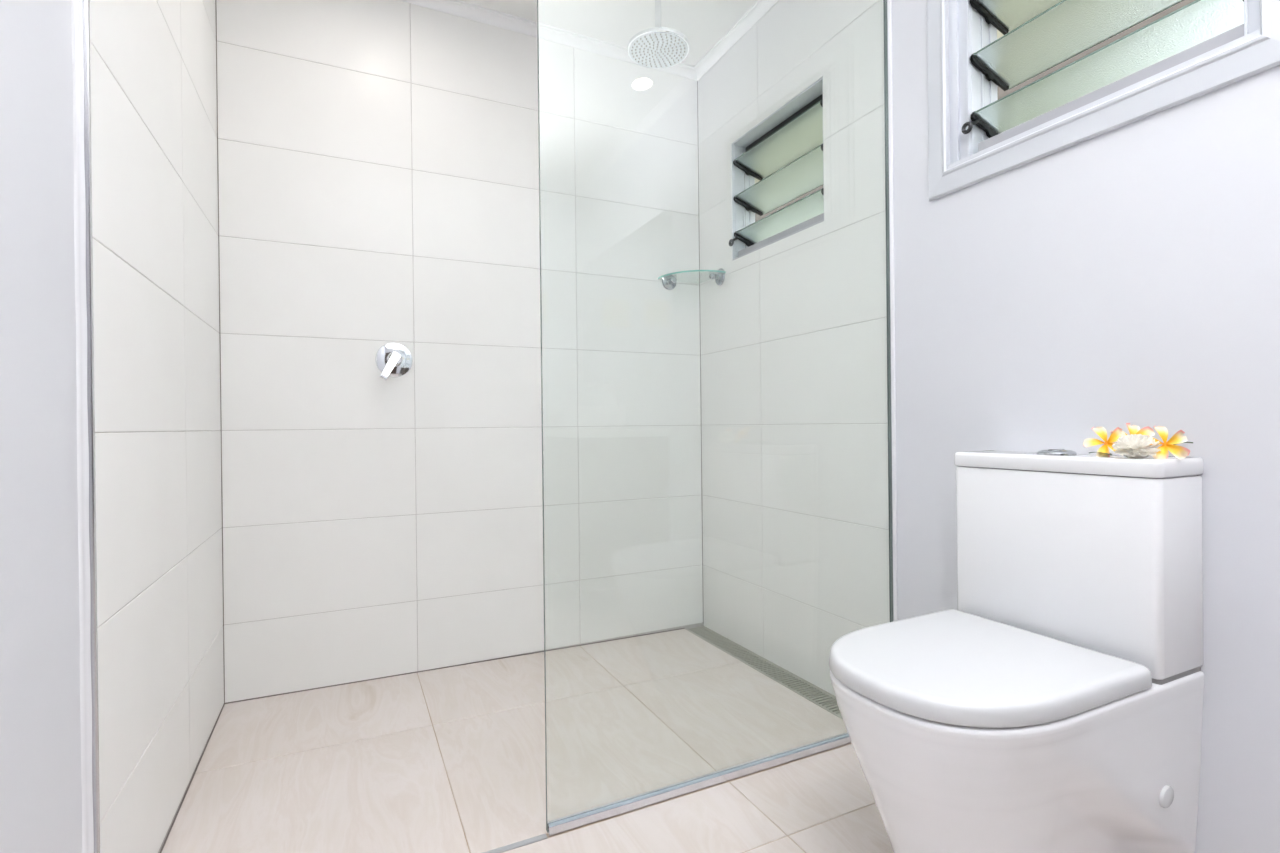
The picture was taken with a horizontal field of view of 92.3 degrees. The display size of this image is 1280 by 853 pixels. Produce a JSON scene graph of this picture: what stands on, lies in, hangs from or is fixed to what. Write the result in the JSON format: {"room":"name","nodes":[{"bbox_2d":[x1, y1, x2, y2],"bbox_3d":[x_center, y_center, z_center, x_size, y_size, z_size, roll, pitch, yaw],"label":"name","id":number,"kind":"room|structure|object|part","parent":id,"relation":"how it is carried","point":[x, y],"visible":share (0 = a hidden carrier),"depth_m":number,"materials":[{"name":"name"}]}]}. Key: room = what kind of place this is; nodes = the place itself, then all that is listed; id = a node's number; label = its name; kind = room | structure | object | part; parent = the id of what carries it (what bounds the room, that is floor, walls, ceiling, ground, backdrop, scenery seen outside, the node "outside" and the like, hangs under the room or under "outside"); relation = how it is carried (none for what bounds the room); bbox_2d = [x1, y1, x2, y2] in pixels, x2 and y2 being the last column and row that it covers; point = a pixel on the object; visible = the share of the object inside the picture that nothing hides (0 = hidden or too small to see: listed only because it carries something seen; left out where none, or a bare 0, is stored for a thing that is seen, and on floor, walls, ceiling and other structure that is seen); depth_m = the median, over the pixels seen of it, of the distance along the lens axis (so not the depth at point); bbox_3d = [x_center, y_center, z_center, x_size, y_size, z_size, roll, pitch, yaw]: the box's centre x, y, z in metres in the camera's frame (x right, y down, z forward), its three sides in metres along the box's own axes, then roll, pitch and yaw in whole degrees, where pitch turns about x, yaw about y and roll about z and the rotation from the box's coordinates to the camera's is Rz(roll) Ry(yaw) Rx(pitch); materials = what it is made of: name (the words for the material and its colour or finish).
{"room":"bathroom","nodes":[
{"label":"bathroom","id":0,"kind":"room"},
{"bbox_2d":[0,0,224,852],"bbox_3d":[-0.542,-0.292,0.200,0.112,2.422,3.708,-1,0,-26],"label":"wall","id":1,"kind":"structure","parent":0,"point":[153,88],"depth_m":1.02,"materials":[{"name":"tile"}]},
{"bbox_2d":[71,0,99,852],"bbox_3d":[-0.832,-0.320,0.919,0.011,2.362,0.035,-1,0,-26],"label":"trim","id":2,"kind":"structure","parent":1,"relation":"attached to","point":[86,487],"depth_m":0.92,"materials":[{"name":"white paint"}]},
{"bbox_2d":[215,0,703,703],"bbox_3d":[-0.543,-0.296,2.320,1.924,2.422,0.122,-1,0,-26],"label":"wall","id":3,"kind":"structure","parent":0,"point":[378,160],"depth_m":2.18,"materials":[{"name":"tile"}]},
{"bbox_2d":[375,343,412,380],"bbox_3d":[-0.825,-0.220,2.070,0.119,0.136,0.088,-1,0,-26],"label":"shower mixer","id":4,"kind":"object","parent":3,"relation":"attached to","point":[392,359],"visible":1,"depth_m":2.09,"materials":[{"name":"silver metal"}]},
{"bbox_3d":[-0.831,-0.201,2.046,0.031,0.100,0.080,-1,0,36],"label":"lever","id":5,"kind":"part","parent":4,"relation":"part of","materials":[{"name":"silver metal"}]},
{"bbox_2d":[400,0,697,80],"bbox_3d":[-0.522,-1.490,2.248,1.724,0.034,0.037,-1,0,-26],"label":"trim","id":6,"kind":"structure","parent":3,"relation":"attached to","point":[459,8],"depth_m":2.31,"materials":[{"name":"white paint"}]},
{"bbox_2d":[658,268,725,289],"bbox_3d":[0.208,-0.605,2.502,0.205,0.069,0.205,-1,0,-26],"label":"corner shelf","id":7,"kind":"object","parent":3,"relation":"attached to","point":[668,280],"visible":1,"depth_m":2.49,"materials":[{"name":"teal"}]},
{"bbox_3d":[0.208,-0.615,2.501,0.203,0.006,0.203,-1,0,-26],"label":"shelf pane","id":8,"kind":"part","parent":7,"relation":"part of","materials":[{"name":"teal"}]},
{"bbox_2d":[162,629,892,852],"bbox_3d":[0.272,0.895,0.641,1.936,0.108,3.806,-1,0,-26],"label":"floor","id":9,"kind":"structure","parent":0,"point":[450,759],"depth_m":1.55,"materials":[{"name":"tile"}]},
{"bbox_2d":[483,833,547,852],"bbox_3d":[-0.517,0.860,1.128,0.715,0.007,0.014,-1,0,-26],"label":"trim","id":10,"kind":"structure","parent":9,"relation":"on","point":[543,836],"depth_m":1.25,"materials":[{"name":"grey metal"}]},
{"bbox_2d":[537,0,893,835],"bbox_3d":[0.247,-0.212,1.506,1.007,2.119,0.025,-1,0,-26],"label":"screen","id":11,"kind":"object","parent":9,"relation":"on","point":[595,814],"visible":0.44,"depth_m":1.49,"materials":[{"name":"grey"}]},
{"bbox_2d":[686,626,842,719],"bbox_3d":[0.448,0.859,2.168,0.091,0.027,1.000,-1,0,-26],"label":"drain","id":12,"kind":"object","parent":9,"relation":"in","point":[820,697],"visible":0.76,"depth_m":2.14,"materials":[{"name":"grey metal"}]},
{"bbox_3d":[0.482,0.856,2.185,0.015,0.021,1.000,-1,0,-26],"label":"rail","id":13,"kind":"part","parent":12,"relation":"part of","materials":[{"name":"grey metal"}]},
{"bbox_2d":[829,449,1204,852],"bbox_3d":[0.645,0.447,1.141,0.620,0.796,0.395,-1,0,-26],"label":"toilet","id":14,"kind":"object","parent":9,"relation":"on","point":[1058,708],"visible":1,"depth_m":1.05,"materials":[{"name":"white ceramic"}]},
{"bbox_3d":[0.576,0.423,1.107,0.466,0.033,0.388,-1,0,-26],"label":"lid","id":15,"kind":"part","parent":14,"relation":"part of","materials":[{"name":"white plastic"}]},
{"bbox_3d":[0.854,0.072,1.242,0.146,0.032,0.395,-1,0,-26],"label":"cistern lid","id":16,"kind":"part","parent":14,"relation":"part of","materials":[{"name":"white ceramic"}]},
{"bbox_2d":[1083,427,1125,456],"bbox_3d":[0.868,0.032,1.146,0.070,0.065,0.045,-1,0,36],"label":"frangipani","id":17,"kind":"object","parent":14,"relation":"on","point":[1103,451],"visible":0.81,"depth_m":1.15,"materials":[{"name":"yellow plant"}]},
{"bbox_2d":[1110,423,1154,441],"bbox_3d":[0.915,0.016,1.137,0.064,0.046,0.057,-1,0,5],"label":"frangipani","id":18,"kind":"object","parent":14,"relation":"on","point":[1134,429],"visible":0.4,"depth_m":1.14,"materials":[{"name":"yellow plant"}]},
{"bbox_2d":[1112,434,1160,457],"bbox_3d":[0.879,0.034,1.089,0.066,0.043,0.068,-1,0,-26],"label":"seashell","id":19,"kind":"object","parent":14,"relation":"on","point":[1130,446],"visible":1,"depth_m":1.07,"materials":[{"name":"plant"}]},
{"bbox_2d":[1150,425,1192,458],"bbox_3d":[0.922,0.029,1.069,0.082,0.064,0.042,-1,0,0],"label":"frangipani","id":20,"kind":"object","parent":14,"relation":"on","point":[1180,452],"visible":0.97,"depth_m":1.07,"materials":[{"name":"yellow plant"}]},
{"bbox_2d":[460,0,757,65],"bbox_3d":[0.250,-1.562,0.639,1.946,0.100,3.846,-1,0,-26],"label":"ceiling","id":21,"kind":"structure","parent":0,"point":[703,23],"depth_m":2.26,"materials":[{"name":"white paint"}]},
{"bbox_2d":[627,0,689,68],"bbox_3d":[0.058,-1.359,1.979,0.200,0.307,0.200,-1,0,-26],"label":"shower","id":22,"kind":"object","parent":21,"relation":"hanging from","point":[658,47],"visible":1,"depth_m":1.97,"materials":[{"name":"silver metal"}]},
{"bbox_3d":[0.058,-1.373,1.979,0.021,0.280,0.021,-1,0,-26],"label":"rod","id":23,"kind":"part","parent":22,"relation":"part of","materials":[{"name":"silver metal"}]},
{"bbox_2d":[698,0,1279,852],"bbox_3d":[1.111,-0.311,0.993,0.112,2.422,3.708,-1,0,-26],"label":"wall","id":24,"kind":"structure","parent":0,"point":[1130,273],"depth_m":1.56,"materials":[{"name":"paint"}]},
{"bbox_2d":[694,0,778,79],"bbox_3d":[1.010,-1.504,1.003,0.037,0.034,3.606,-1,0,-26],"label":"trim","id":25,"kind":"structure","parent":24,"relation":"attached to","point":[760,8],"depth_m":2.36,"materials":[{"name":"white paint"}]},
{"bbox_2d":[729,77,823,260],"bbox_3d":[0.530,-0.883,2.214,0.168,0.459,0.517,-1,0,-26],"label":"window","id":26,"kind":"structure","parent":24,"relation":"in","point":[784,151],"depth_m":2.25,"materials":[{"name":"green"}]},
{"bbox_3d":[0.540,-1.020,2.219,0.144,0.053,0.498,-1,0,-26],"label":"louvre blade","id":27,"kind":"part","parent":26,"relation":"part of","materials":[{"name":"white"}]},
{"bbox_3d":[0.541,-0.878,2.219,0.144,0.053,0.498,-1,0,-26],"label":"louvre blade","id":28,"kind":"part","parent":26,"relation":"part of","materials":[{"name":"white"}]},
{"bbox_3d":[0.543,-0.737,2.219,0.144,0.053,0.498,-1,0,-26],"label":"louvre blade","id":29,"kind":"part","parent":26,"relation":"part of","materials":[{"name":"white"}]},
{"bbox_3d":[0.531,-0.672,2.207,0.093,0.029,0.488,-1,0,-26],"label":"sill","id":30,"kind":"part","parent":26,"relation":"part of","materials":[{"name":"silver metal"}]},
{"bbox_2d":[755,30,1003,183],"bbox_3d":[0.741,-1.439,2.578,0.605,0.160,8.000,-1,0,-26],"label":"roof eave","id":31,"kind":"object","parent":24,"relation":"attached to","point":[999,34],"visible":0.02,"depth_m":2.15},
{"bbox_2d":[887,0,897,620],"bbox_3d":[0.703,-0.321,1.712,0.006,2.328,0.012,-1,0,-26],"label":"trim","id":32,"kind":"structure","parent":24,"relation":"attached to","point":[889,2],"depth_m":1.71,"materials":[{"name":"white paint"}]},
{"bbox_2d":[927,0,1279,200],"bbox_3d":[0.964,-0.886,1.312,0.166,0.596,0.702,-1,0,-26],"label":"window","id":33,"kind":"structure","parent":24,"relation":"in","point":[1202,47],"depth_m":1.35,"materials":[{"name":"grey"}]},
{"bbox_3d":[0.758,-0.884,1.571,0.018,0.596,0.058,-1,0,-26],"label":"architrave","id":34,"kind":"part","parent":33,"relation":"part of","materials":[{"name":"grey paint"}]},
{"bbox_3d":[0.813,-0.740,1.494,0.032,0.023,0.011,-1,0,-26],"label":"handle stem","id":35,"kind":"part","parent":33,"relation":"part of","materials":[{"name":"black"}]},
{"bbox_3d":[0.978,-1.023,1.304,0.144,0.053,0.501,-1,0,-26],"label":"louvre blade","id":36,"kind":"part","parent":33,"relation":"part of","materials":[{"name":"white"}]},
{"bbox_3d":[0.980,-0.881,1.305,0.144,0.053,0.501,-1,0,-26],"label":"louvre blade","id":37,"kind":"part","parent":33,"relation":"part of","materials":[{"name":"white"}]},
{"bbox_3d":[0.981,-0.740,1.305,0.144,0.053,0.501,-1,0,-26],"label":"louvre blade","id":38,"kind":"part","parent":33,"relation":"part of","materials":[{"name":"white"}]},
{"bbox_3d":[0.969,-0.675,1.293,0.093,0.029,0.491,-1,0,-26],"label":"sill","id":39,"kind":"part","parent":33,"relation":"part of","materials":[{"name":"white paint"}]},
{"bbox_3d":[1.037,-0.886,0.990,0.018,0.596,0.058,-1,0,-26],"label":"architrave","id":40,"kind":"part","parent":33,"relation":"part of","materials":[{"name":"grey paint"}]},
{"label":"outside","id":41,"kind":"structure","parent":0,"visible":0},
{"bbox_3d":[4.369,1.168,6.529,10.499,0.150,20.000,-1,0,-26],"label":"ground","id":42,"kind":"structure","parent":41,"visible":0},
{"bbox_2d":[755,0,1194,221],"bbox_3d":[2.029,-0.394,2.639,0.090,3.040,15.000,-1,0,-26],"label":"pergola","id":43,"kind":"object","parent":42,"relation":"on","point":[1001,93],"visible":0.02,"depth_m":2.72,"materials":[{"name":"glass"}]}
]}

